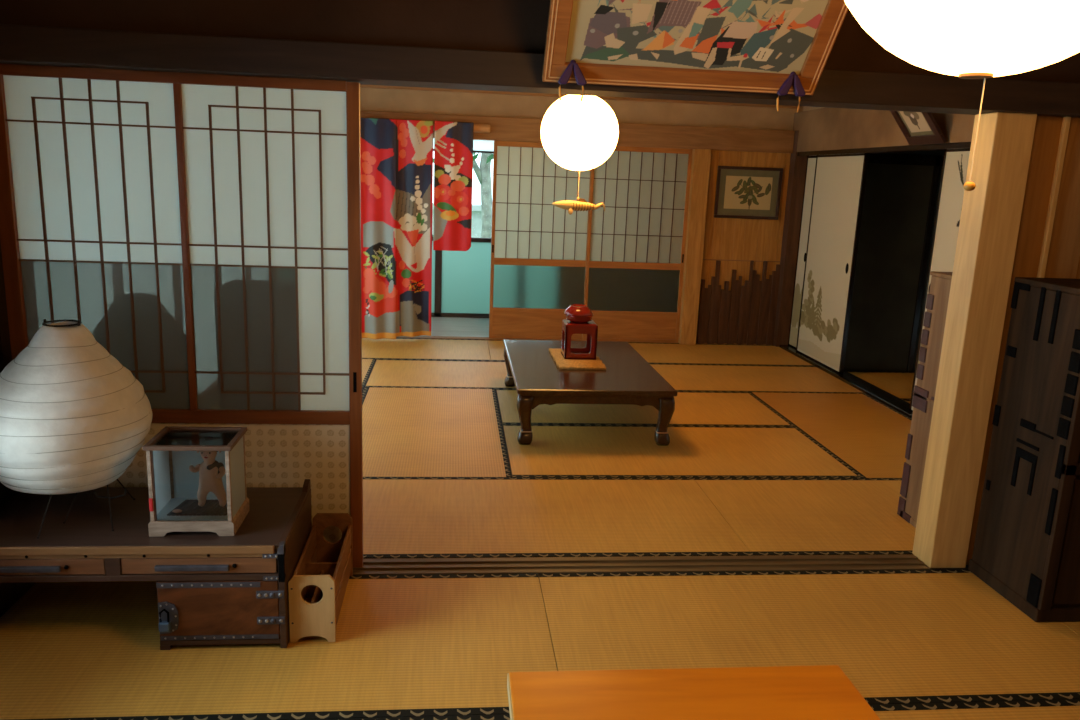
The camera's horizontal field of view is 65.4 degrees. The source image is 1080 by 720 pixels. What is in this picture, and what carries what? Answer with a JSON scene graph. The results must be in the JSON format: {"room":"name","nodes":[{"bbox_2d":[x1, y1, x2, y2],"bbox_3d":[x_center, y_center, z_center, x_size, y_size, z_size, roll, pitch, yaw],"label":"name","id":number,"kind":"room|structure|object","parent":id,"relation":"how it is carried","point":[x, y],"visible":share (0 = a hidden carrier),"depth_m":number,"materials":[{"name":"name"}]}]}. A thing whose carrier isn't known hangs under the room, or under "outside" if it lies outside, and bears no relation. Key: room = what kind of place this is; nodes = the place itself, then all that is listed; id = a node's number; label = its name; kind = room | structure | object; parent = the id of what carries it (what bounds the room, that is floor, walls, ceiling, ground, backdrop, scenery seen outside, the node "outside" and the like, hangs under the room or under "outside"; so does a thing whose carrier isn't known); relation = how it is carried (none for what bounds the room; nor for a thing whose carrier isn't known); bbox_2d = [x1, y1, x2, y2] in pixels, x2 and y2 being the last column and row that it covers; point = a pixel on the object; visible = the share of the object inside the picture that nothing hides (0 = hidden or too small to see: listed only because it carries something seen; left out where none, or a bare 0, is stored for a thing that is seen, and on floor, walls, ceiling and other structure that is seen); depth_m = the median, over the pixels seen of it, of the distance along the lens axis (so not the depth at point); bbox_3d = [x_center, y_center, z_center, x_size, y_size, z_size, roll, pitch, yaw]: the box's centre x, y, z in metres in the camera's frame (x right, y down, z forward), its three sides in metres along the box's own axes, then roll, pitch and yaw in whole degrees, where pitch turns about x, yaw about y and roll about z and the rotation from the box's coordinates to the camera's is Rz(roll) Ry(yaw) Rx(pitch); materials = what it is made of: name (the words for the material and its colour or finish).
{"room":"traditional dwelling","nodes":[
{"label":"traditional dwelling","id":0,"kind":"room"},
{"bbox_2d":[0,482,9,506],"bbox_3d":[-1.634,0.165,0.124,0.100,2.500,5.485,1,12,-6],"label":"wall","id":1,"kind":"structure","parent":0,"point":[4,491],"depth_m":2.95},
{"bbox_2d":[421,317,488,336],"bbox_3d":[-0.216,-0.276,8.473,5.300,0.100,1.093,1,12,-6],"label":"floor","id":2,"kind":"structure","parent":0,"point":[440,326],"depth_m":8.37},
{"bbox_2d":[0,0,1079,82],"bbox_3d":[0.500,-1.389,2.880,4.660,0.720,0.120,1,12,-6],"label":"wall partition","id":3,"kind":"structure","parent":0,"point":[490,25],"depth_m":2.77,"materials":[{"name":"brown wood"}]},
{"bbox_2d":[0,24,1079,117],"bbox_3d":[0.484,-0.984,2.968,4.660,0.110,0.200,1,12,-6],"label":"beam","id":4,"kind":"structure","parent":3,"relation":"attached to","point":[365,64],"depth_m":2.79,"materials":[{"name":"brown wood"}]},
{"bbox_2d":[542,0,848,94],"bbox_3d":[0.494,-1.079,2.633,0.932,0.408,0.360,1,12,-6],"label":"print","id":5,"kind":"object","parent":4,"relation":"attached to","point":[755,46],"visible":1,"depth_m":2.71},
{"bbox_2d":[558,60,586,101],"bbox_3d":[0.106,-0.916,2.757,0.093,0.129,0.034,1,12,-6],"label":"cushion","id":6,"kind":"object","parent":5,"relation":"attached to","point":[580,79],"visible":1,"depth_m":2.74,"materials":[{"name":"purple fabric"}]},
{"bbox_2d":[776,71,805,111],"bbox_3d":[0.846,-0.904,2.834,0.093,0.129,0.034,1,12,-6],"label":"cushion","id":7,"kind":"object","parent":5,"relation":"attached to","point":[793,80],"visible":1,"depth_m":2.82,"materials":[{"name":"purple fabric"}]},
{"bbox_2d":[552,197,604,214],"bbox_3d":[0.241,-0.954,5.214,0.334,0.107,0.063,1,12,-6],"label":"fish","id":8,"kind":"object","parent":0,"point":[581,204],"visible":1,"depth_m":5.19},
{"bbox_2d":[360,88,803,130],"bbox_3d":[-0.073,-2.457,7.443,5.300,0.630,0.100,1,12,-6],"label":"wall","id":9,"kind":"structure","parent":0,"point":[371,99],"depth_m":7.45,"materials":[{"name":"beige paint"}]},
{"bbox_2d":[360,111,794,152],"bbox_3d":[0.022,-2.046,7.524,4.640,0.200,0.180,1,12,-6],"label":"beam","id":10,"kind":"structure","parent":9,"relation":"attached to","point":[502,128],"depth_m":7.54,"materials":[{"name":"brown wood"}]},
{"bbox_2d":[433,122,490,132],"bbox_3d":[-1.248,-2.034,7.266,1.642,0.072,0.072,1,12,-6],"label":"rod","id":11,"kind":"object","parent":10,"relation":"attached to","point":[480,128],"visible":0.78,"depth_m":7.31,"materials":[{"name":"brown wood"}]},
{"bbox_2d":[360,118,473,338],"bbox_3d":[-1.285,-1.132,7.428,1.353,1.913,0.156,1,12,-6],"label":"curtain","id":12,"kind":"object","parent":11,"relation":"hanging from","point":[396,156],"visible":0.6,"depth_m":7.37,"materials":[{"name":"fabric"}]},
{"bbox_2d":[360,84,797,108],"bbox_3d":[0.039,-2.356,7.410,4.640,0.065,0.050,1,12,-6],"label":"rail","id":13,"kind":"object","parent":9,"relation":"attached to","point":[361,85],"visible":0.14,"depth_m":7.41,"materials":[{"name":"brown wood"}]},
{"bbox_2d":[803,106,824,110],"bbox_3d":[2.684,-1.983,5.399,0.100,0.470,4.610,1,12,-6],"label":"wall","id":14,"kind":"structure","parent":0,"point":[805,108],"depth_m":7.52,"materials":[{"name":"beige paint"}]},
{"bbox_2d":[793,107,974,151],"bbox_3d":[2.628,-1.583,5.482,0.180,0.350,4.610,1,12,-6],"label":"wall","id":15,"kind":"structure","parent":0,"point":[821,129],"depth_m":6.46,"materials":[{"name":"brown paint"}]},
{"bbox_2d":[797,142,970,155],"bbox_3d":[2.622,-1.383,5.465,0.150,0.035,4.490,1,12,-6],"label":"rail","id":16,"kind":"object","parent":15,"relation":"attached to","point":[959,145],"visible":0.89,"depth_m":5.94,"materials":[{"name":"black paint"}]},
{"bbox_2d":[890,111,946,144],"bbox_3d":[2.392,-1.568,5.406,0.272,0.341,0.420,1,12,-6],"label":"framed picture","id":17,"kind":"object","parent":15,"relation":"attached to","point":[918,128],"visible":0.65,"depth_m":5.42},
{"bbox_2d":[899,111,931,132],"bbox_3d":[2.394,-1.569,5.406,0.149,0.190,0.240,1,12,-6],"label":"print","id":18,"kind":"object","parent":17,"relation":"attached to","point":[915,122],"depth_m":5.42},
{"bbox_2d":[844,151,944,371],"bbox_3d":[3.838,-0.974,7.010,2.560,2.400,0.100,1,12,-6],"label":"doorway","id":19,"kind":"structure","parent":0,"point":[901,195],"depth_m":6.92,"materials":[{"name":"black paint"}]},
{"bbox_2d":[925,565,968,568],"bbox_3d":[1.847,1.049,3.073,7.660,0.100,10.360,1,12,-6],"label":"floor","id":20,"kind":"structure","parent":0,"point":[967,566],"depth_m":3.57,"materials":[{"name":"brown wood"}]},
{"bbox_2d":[0,242,19,498],"bbox_3d":[-1.887,-0.097,2.935,0.085,1.790,0.150,1,12,-6],"label":"post","id":21,"kind":"object","parent":20,"relation":"on","point":[5,346],"visible":0.14,"depth_m":2.89,"materials":[{"name":"brown wood"}]},
{"bbox_2d":[0,573,556,719],"bbox_3d":[-0.902,0.928,2.745,1.878,0.055,0.863,1,12,-6],"label":"mat","id":22,"kind":"object","parent":20,"relation":"on","point":[406,645],"visible":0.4,"depth_m":2.63,"materials":[{"name":"beige wicker"}]},
{"bbox_2d":[0,479,311,649],"bbox_3d":[-1.314,0.669,2.827,0.988,0.385,0.513,1,12,-6],"label":"writing desk","id":23,"kind":"object","parent":22,"relation":"on","point":[214,589],"visible":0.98,"depth_m":2.63,"materials":[{"name":"brown wood"}]},
{"bbox_2d":[0,319,151,538],"bbox_3d":[-1.536,0.189,2.720,0.530,0.651,0.530,1,12,-6],"label":"table lamp","id":24,"kind":"object","parent":23,"relation":"on","point":[73,418],"visible":1,"depth_m":2.56,"materials":[{"name":"white paper"}]},
{"bbox_2d":[158,609,170,631],"bbox_3d":[-1.162,0.805,2.602,0.034,0.076,0.019,1,12,-6],"label":"padlock","id":25,"kind":"object","parent":23,"relation":"attached to","point":[164,626],"visible":1,"depth_m":2.60,"materials":[{"name":"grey metal"}]},
{"bbox_2d":[142,426,249,536],"bbox_3d":[-1.100,0.388,2.715,0.262,0.296,0.213,1,12,-6],"label":"display case","id":26,"kind":"object","parent":23,"relation":"on","point":[170,453],"visible":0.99,"depth_m":2.69,"materials":[{"name":"brown wood"}]},
{"bbox_2d":[167,500,227,515],"bbox_3d":[-1.089,0.480,2.739,0.202,0.004,0.125,1,12,-6],"label":"striped mat","id":27,"kind":"object","parent":26,"relation":"on","point":[188,507],"visible":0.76,"depth_m":2.72,"materials":[{"name":"brown fabric"}]},
{"bbox_2d":[172,509,181,512],"bbox_3d":[-1.158,0.482,2.684,0.030,0.012,0.016,1,12,-6],"label":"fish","id":28,"kind":"object","parent":27,"relation":"on","point":[175,510],"visible":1,"depth_m":2.68},
{"bbox_2d":[189,436,226,506],"bbox_3d":[-1.072,0.361,2.726,0.109,0.232,0.083,1,12,-6],"label":"doll","id":29,"kind":"object","parent":27,"relation":"on","point":[211,471],"visible":0.94,"depth_m":2.71,"materials":[{"name":"fabric"}]},
{"bbox_2d":[288,513,352,642],"bbox_3d":[-0.752,0.740,2.918,0.144,0.250,0.472,1,12,-6],"label":"wooden crate","id":30,"kind":"object","parent":22,"relation":"on","point":[317,587],"visible":1,"depth_m":2.81,"materials":[{"name":"brown wood"}]},
{"bbox_2d":[362,359,376,392],"bbox_3d":[-1.697,0.203,5.914,0.923,0.055,1.788,1,12,-6],"label":"mat","id":31,"kind":"object","parent":20,"relation":"on","point":[368,365],"visible":0.14,"depth_m":6.45,"materials":[{"name":"beige wicker"}]},
{"bbox_2d":[297,714,509,719],"bbox_3d":[-0.817,1.119,1.892,1.878,0.055,0.888,1,12,-6],"label":"mat","id":32,"kind":"object","parent":20,"relation":"on","point":[487,716],"visible":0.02,"depth_m":2.37,"materials":[{"name":"black fabric"}]},
{"bbox_2d":[362,338,490,360],"bbox_3d":[-1.367,-0.081,7.270,1.848,0.055,0.903,1,12,-6],"label":"mat","id":33,"kind":"object","parent":20,"relation":"on","point":[398,348],"visible":0.45,"depth_m":7.27,"materials":[{"name":"beige wicker"}]},
{"bbox_2d":[362,387,511,476],"bbox_3d":[-0.688,0.419,5.110,0.923,0.055,1.798,1,12,-6],"label":"mat","id":34,"kind":"object","parent":20,"relation":"on","point":[407,432],"visible":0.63,"depth_m":4.94,"materials":[{"name":"beige wicker"}]},
{"bbox_2d":[365,359,515,388],"bbox_3d":[-0.352,0.133,6.479,1.863,0.055,0.918,1,12,-6],"label":"mat","id":35,"kind":"object","parent":20,"relation":"on","point":[389,373],"visible":0.48,"depth_m":6.39,"materials":[{"name":"beige wicker"}]},
{"bbox_2d":[363,477,752,557],"bbox_3d":[-0.089,0.721,3.840,1.863,0.055,0.911,1,12,-6],"label":"mat","id":36,"kind":"object","parent":20,"relation":"on","point":[404,517],"visible":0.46,"depth_m":3.78,"materials":[{"name":"beige wicker"}]},
{"bbox_2d":[396,336,765,344],"bbox_3d":[-0.048,-0.171,7.899,4.640,0.054,0.090,1,12,-6],"label":"threshold","id":37,"kind":"object","parent":20,"relation":"on","point":[432,337],"visible":0.14,"depth_m":7.84,"materials":[{"name":"brown wood"}]},
{"bbox_2d":[489,141,590,339],"bbox_3d":[0.007,-1.072,7.718,0.907,1.785,0.032,1,12,-6],"label":"door","id":38,"kind":"structure","parent":37,"relation":"on","point":[538,249],"depth_m":7.71,"materials":[{"name":"beige paper"}]},
{"bbox_2d":[582,146,692,341],"bbox_3d":[0.889,-1.050,7.774,0.920,1.785,0.032,1,12,-6],"label":"door","id":39,"kind":"structure","parent":37,"relation":"on","point":[635,253],"depth_m":7.77,"materials":[{"name":"beige paper"}]},
{"bbox_2d":[678,149,710,344],"bbox_3d":[1.423,-1.035,7.816,0.150,1.790,0.160,1,12,-6],"label":"post","id":40,"kind":"object","parent":37,"relation":"on","point":[700,166],"visible":0.91,"depth_m":7.74,"materials":[{"name":"orange wood"}]},
{"bbox_2d":[696,150,790,344],"bbox_3d":[1.884,-1.031,7.880,0.780,1.790,0.067,1,12,-6],"label":"wall panel","id":41,"kind":"object","parent":37,"relation":"on","point":[740,274],"visible":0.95,"depth_m":7.91,"materials":[{"name":"orange wood"}]},
{"bbox_2d":[714,166,782,219],"bbox_3d":[1.919,-1.539,7.749,0.612,0.468,0.025,1,12,-6],"label":"framed piece","id":42,"kind":"object","parent":41,"relation":"attached to","point":[741,192],"visible":1,"depth_m":7.75,"materials":[{"name":"beige paper"}]},
{"bbox_2d":[724,176,772,209],"bbox_3d":[1.919,-1.540,7.752,0.440,0.296,0.002,1,12,-6],"label":"print","id":43,"kind":"object","parent":42,"relation":"attached to","point":[740,192],"depth_m":7.75},
{"bbox_2d":[487,340,708,363],"bbox_3d":[0.475,-0.050,7.460,1.853,0.055,0.903,1,12,-6],"label":"mat","id":44,"kind":"object","parent":20,"relation":"on","point":[658,353],"visible":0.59,"depth_m":7.46,"materials":[{"name":"beige wicker"}]},
{"bbox_2d":[353,554,929,574],"bbox_3d":[-0.148,0.831,3.315,3.474,0.059,0.140,1,12,-6],"label":"threshold","id":45,"kind":"object","parent":20,"relation":"on","point":[371,566],"visible":0.39,"depth_m":3.36,"materials":[{"name":"brown wood"}]},
{"bbox_2d":[0,63,362,567],"bbox_3d":[-1.247,-0.085,2.997,1.201,1.790,0.034,1,12,-6],"label":"door","id":46,"kind":"structure","parent":45,"relation":"on","point":[204,230],"depth_m":2.93,"materials":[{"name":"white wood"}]},
{"bbox_2d":[496,389,792,426],"bbox_3d":[0.650,0.342,5.704,1.853,0.055,0.868,1,12,-6],"label":"mat","id":47,"kind":"object","parent":20,"relation":"on","point":[692,408],"visible":0.64,"depth_m":5.56,"materials":[{"name":"beige wicker"}]},
{"bbox_2d":[503,424,859,477],"bbox_3d":[0.737,0.536,4.830,1.853,0.055,0.928,1,12,-6],"label":"mat","id":48,"kind":"object","parent":20,"relation":"on","point":[555,450],"visible":0.72,"depth_m":4.75,"materials":[{"name":"beige wicker"}]},
{"bbox_2d":[503,339,677,445],"bbox_3d":[0.253,0.176,5.481,0.915,0.332,1.455,1,12,-6],"label":"table","id":49,"kind":"object","parent":48,"relation":"on","point":[628,378],"visible":0.98,"depth_m":4.93,"materials":[{"name":"brown wood"}]},
{"bbox_2d":[549,348,605,369],"bbox_3d":[0.239,-0.007,5.503,0.307,0.021,0.562,1,12,-6],"label":"woven mat","id":50,"kind":"object","parent":49,"relation":"on","point":[561,363],"visible":0.62,"depth_m":5.33,"materials":[{"name":"wicker"}]},
{"bbox_2d":[561,319,597,359],"bbox_3d":[0.256,-0.137,5.514,0.208,0.231,0.200,1,12,-6],"label":"stand","id":51,"kind":"object","parent":50,"relation":"on","point":[569,328],"visible":0.98,"depth_m":5.43,"materials":[{"name":"red wood"}]},
{"bbox_2d":[564,304,592,322],"bbox_3d":[0.252,-0.302,5.475,0.193,0.107,0.190,1,12,-6],"label":"jar","id":52,"kind":"object","parent":51,"relation":"on","point":[575,313],"visible":1,"depth_m":5.41,"materials":[{"name":"red ceramic"}]},
{"bbox_2d":[565,314,592,322],"bbox_3d":[0.255,-0.274,5.482,0.184,0.050,0.184,1,12,-6],"label":"bowl","id":53,"kind":"object","parent":52,"relation":"on","point":[575,318],"depth_m":5.40,"materials":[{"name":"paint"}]},
{"bbox_2d":[685,344,813,365],"bbox_3d":[1.855,-0.026,7.603,0.918,0.055,0.903,1,12,-6],"label":"mat","id":54,"kind":"object","parent":20,"relation":"on","point":[718,354],"visible":0.63,"depth_m":7.56,"materials":[{"name":"beige wicker"}]},
{"bbox_2d":[649,363,865,393],"bbox_3d":[1.488,0.163,6.669,1.833,0.055,0.918,1,12,-6],"label":"mat","id":55,"kind":"object","parent":20,"relation":"on","point":[682,377],"visible":0.47,"depth_m":6.64,"materials":[{"name":"beige wicker"}]},
{"bbox_2d":[773,130,806,346],"bbox_3d":[2.337,-1.111,7.859,0.115,1.990,0.140,1,12,-6],"label":"post","id":56,"kind":"object","parent":20,"relation":"on","point":[797,169],"visible":0.71,"depth_m":7.81,"materials":[{"name":"brown wood"}]},
{"bbox_2d":[538,569,1079,703],"bbox_3d":[0.958,0.960,2.937,1.858,0.055,0.863,1,12,-6],"label":"mat","id":57,"kind":"object","parent":20,"relation":"on","point":[912,635],"visible":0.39,"depth_m":2.92,"materials":[{"name":"beige wicker"}]},
{"bbox_2d":[748,392,911,477],"bbox_3d":[2.075,0.466,5.395,0.918,0.055,1.798,1,12,-6],"label":"mat","id":58,"kind":"object","parent":20,"relation":"on","point":[866,435],"visible":0.5,"depth_m":5.43,"materials":[{"name":"beige wicker"}]},
{"bbox_2d":[693,477,968,564],"bbox_3d":[1.751,0.751,4.030,1.833,0.055,0.911,1,12,-6],"label":"mat","id":59,"kind":"object","parent":20,"relation":"on","point":[770,516],"visible":0.39,"depth_m":3.94,"materials":[{"name":"beige wicker"}]},
{"bbox_2d":[897,271,952,527],"bbox_3d":[2.132,0.220,3.705,0.801,1.152,0.421,1,12,-6],"label":"chest","id":60,"kind":"object","parent":59,"relation":"on","point":[938,296],"visible":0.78,"depth_m":3.78,"materials":[{"name":"brown wood"}]},
{"bbox_2d":[780,345,912,417],"bbox_3d":[2.570,0.377,5.852,0.155,0.080,4.490,1,12,-6],"label":"threshold","id":61,"kind":"object","parent":20,"relation":"on","point":[898,404],"visible":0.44,"depth_m":6.45,"materials":[{"name":"black paint"}]},
{"bbox_2d":[788,156,816,348],"bbox_3d":[2.435,-0.928,7.519,0.034,1.745,0.620,1,12,-6],"label":"door","id":62,"kind":"structure","parent":61,"relation":"on","point":[811,160],"depth_m":7.72,"materials":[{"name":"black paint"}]},
{"bbox_2d":[796,153,868,373],"bbox_3d":[2.438,-0.834,7.090,0.034,1.745,0.905,1,12,-6],"label":"door","id":63,"kind":"structure","parent":61,"relation":"on","point":[839,185],"depth_m":7.02,"materials":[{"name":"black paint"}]},
{"bbox_2d":[909,148,969,412],"bbox_3d":[2.629,-0.405,5.164,0.034,1.745,0.900,1,12,-6],"label":"door","id":64,"kind":"structure","parent":61,"relation":"on","point":[955,162],"depth_m":5.38,"materials":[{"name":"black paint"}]},
{"bbox_2d":[847,371,913,399],"bbox_3d":[3.501,0.233,6.715,1.848,0.055,0.908,1,12,-6],"label":"mat","id":65,"kind":"object","parent":20,"relation":"on","point":[898,384],"visible":0.02,"depth_m":6.76,"materials":[{"name":"beige wicker"}]},
{"bbox_2d":[869,699,1079,719],"bbox_3d":[1.043,1.150,2.084,1.858,0.055,0.888,1,12,-6],"label":"mat","id":66,"kind":"object","parent":20,"relation":"on","point":[1053,709],"visible":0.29,"depth_m":2.50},
{"bbox_2d":[507,665,880,719],"bbox_3d":[0.374,1.019,1.661,0.834,0.330,0.915,1,12,-6],"label":"coffee table","id":67,"kind":"object","parent":66,"relation":"on","point":[822,692],"visible":1,"depth_m":1.96,"materials":[{"name":"orange wood"}]},
{"bbox_2d":[912,112,1036,567],"bbox_3d":[1.693,-0.038,3.310,0.155,1.790,0.140,1,12,-6],"label":"post","id":68,"kind":"object","parent":20,"relation":"on","point":[990,218],"visible":1,"depth_m":3.25,"materials":[{"name":"beige wood"}]},
{"bbox_2d":[1061,621,1079,635],"bbox_3d":[2.325,0.983,3.078,0.888,0.055,0.863,1,12,-6],"label":"mat","id":69,"kind":"object","parent":20,"relation":"on","point":[1074,626],"visible":0.06,"depth_m":3.01,"materials":[{"name":"beige wicker"}]},
{"bbox_2d":[968,277,1079,621],"bbox_3d":[2.215,0.325,3.133,0.861,1.197,0.438,1,12,-6],"label":"chest","id":70,"kind":"object","parent":69,"relation":"on","point":[1026,549],"visible":1,"depth_m":3.04,"materials":[{"name":"brown wood"}]},
{"bbox_2d":[967,116,1079,560],"bbox_3d":[2.250,-0.028,3.362,0.961,1.790,0.050,1,12,-6],"label":"wall","id":71,"kind":"structure","parent":0,"point":[1048,242],"depth_m":3.21,"materials":[{"name":"brown wood"}]},
{"bbox_3d":[0.784,-1.061,0.073,4.860,0.100,5.650,1,12,-6],"label":"ceiling","id":72,"kind":"structure","parent":0,"visible":0},
{"bbox_2d":[844,0,1079,190],"bbox_3d":[0.751,-0.778,1.342,0.547,0.997,0.547,1,12,-6],"label":"lantern","id":73,"kind":"object","parent":72,"relation":"hanging from","point":[965,39],"visible":1,"depth_m":1.30,"materials":[{"name":"white"}]},
{"bbox_3d":[-0.219,-1.726,8.734,5.300,2.620,0.080,1,12,-6],"label":"wall","id":74,"kind":"structure","parent":0,"visible":0},
{"bbox_2d":[431,139,438,316],"bbox_3d":[-1.475,-1.363,8.675,0.860,1.840,0.030,1,12,-6],"label":"door","id":75,"kind":"structure","parent":74,"relation":"in","point":[435,253],"depth_m":8.82,"materials":[{"name":"teal glass"}]},
{"bbox_2d":[438,140,493,317],"bbox_3d":[-0.615,-1.349,8.763,0.870,1.840,0.030,1,12,-6],"label":"door","id":76,"kind":"structure","parent":74,"relation":"in","point":[463,276],"depth_m":8.85,"materials":[{"name":"teal glass"}]},
{"bbox_3d":[-0.960,-2.345,19.428,30.000,0.200,21.050,1,12,-6],"label":"ground","id":77,"kind":"structure","parent":0,"visible":0},
{"bbox_2d":[432,203,481,237],"bbox_3d":[-1.026,-2.157,15.166,13.000,1.250,0.400,1,12,-6],"label":"wall","id":78,"kind":"structure","parent":77,"relation":"on","point":[476,228],"depth_m":14.98,"materials":[{"name":"stone"}]},
{"bbox_2d":[433,153,493,237],"bbox_3d":[-1.167,-2.852,12.059,4.223,3.931,2.780,1,12,-6],"label":"tree","id":79,"kind":"object","parent":77,"relation":"on","point":[483,173],"visible":0.02,"depth_m":11.88,"materials":[{"name":"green plant"}]},
{"bbox_3d":[0.035,-2.481,5.910,5.400,0.080,6.450,1,12,-6],"label":"ceiling","id":80,"kind":"structure","parent":0,"visible":0},
{"bbox_2d":[541,95,618,196],"bbox_3d":[0.250,-1.605,5.071,0.475,1.255,0.475,1,12,-6],"label":"lantern","id":81,"kind":"object","parent":80,"relation":"hanging from","point":[577,135],"visible":0.88,"depth_m":4.95,"materials":[{"name":"white paper"}]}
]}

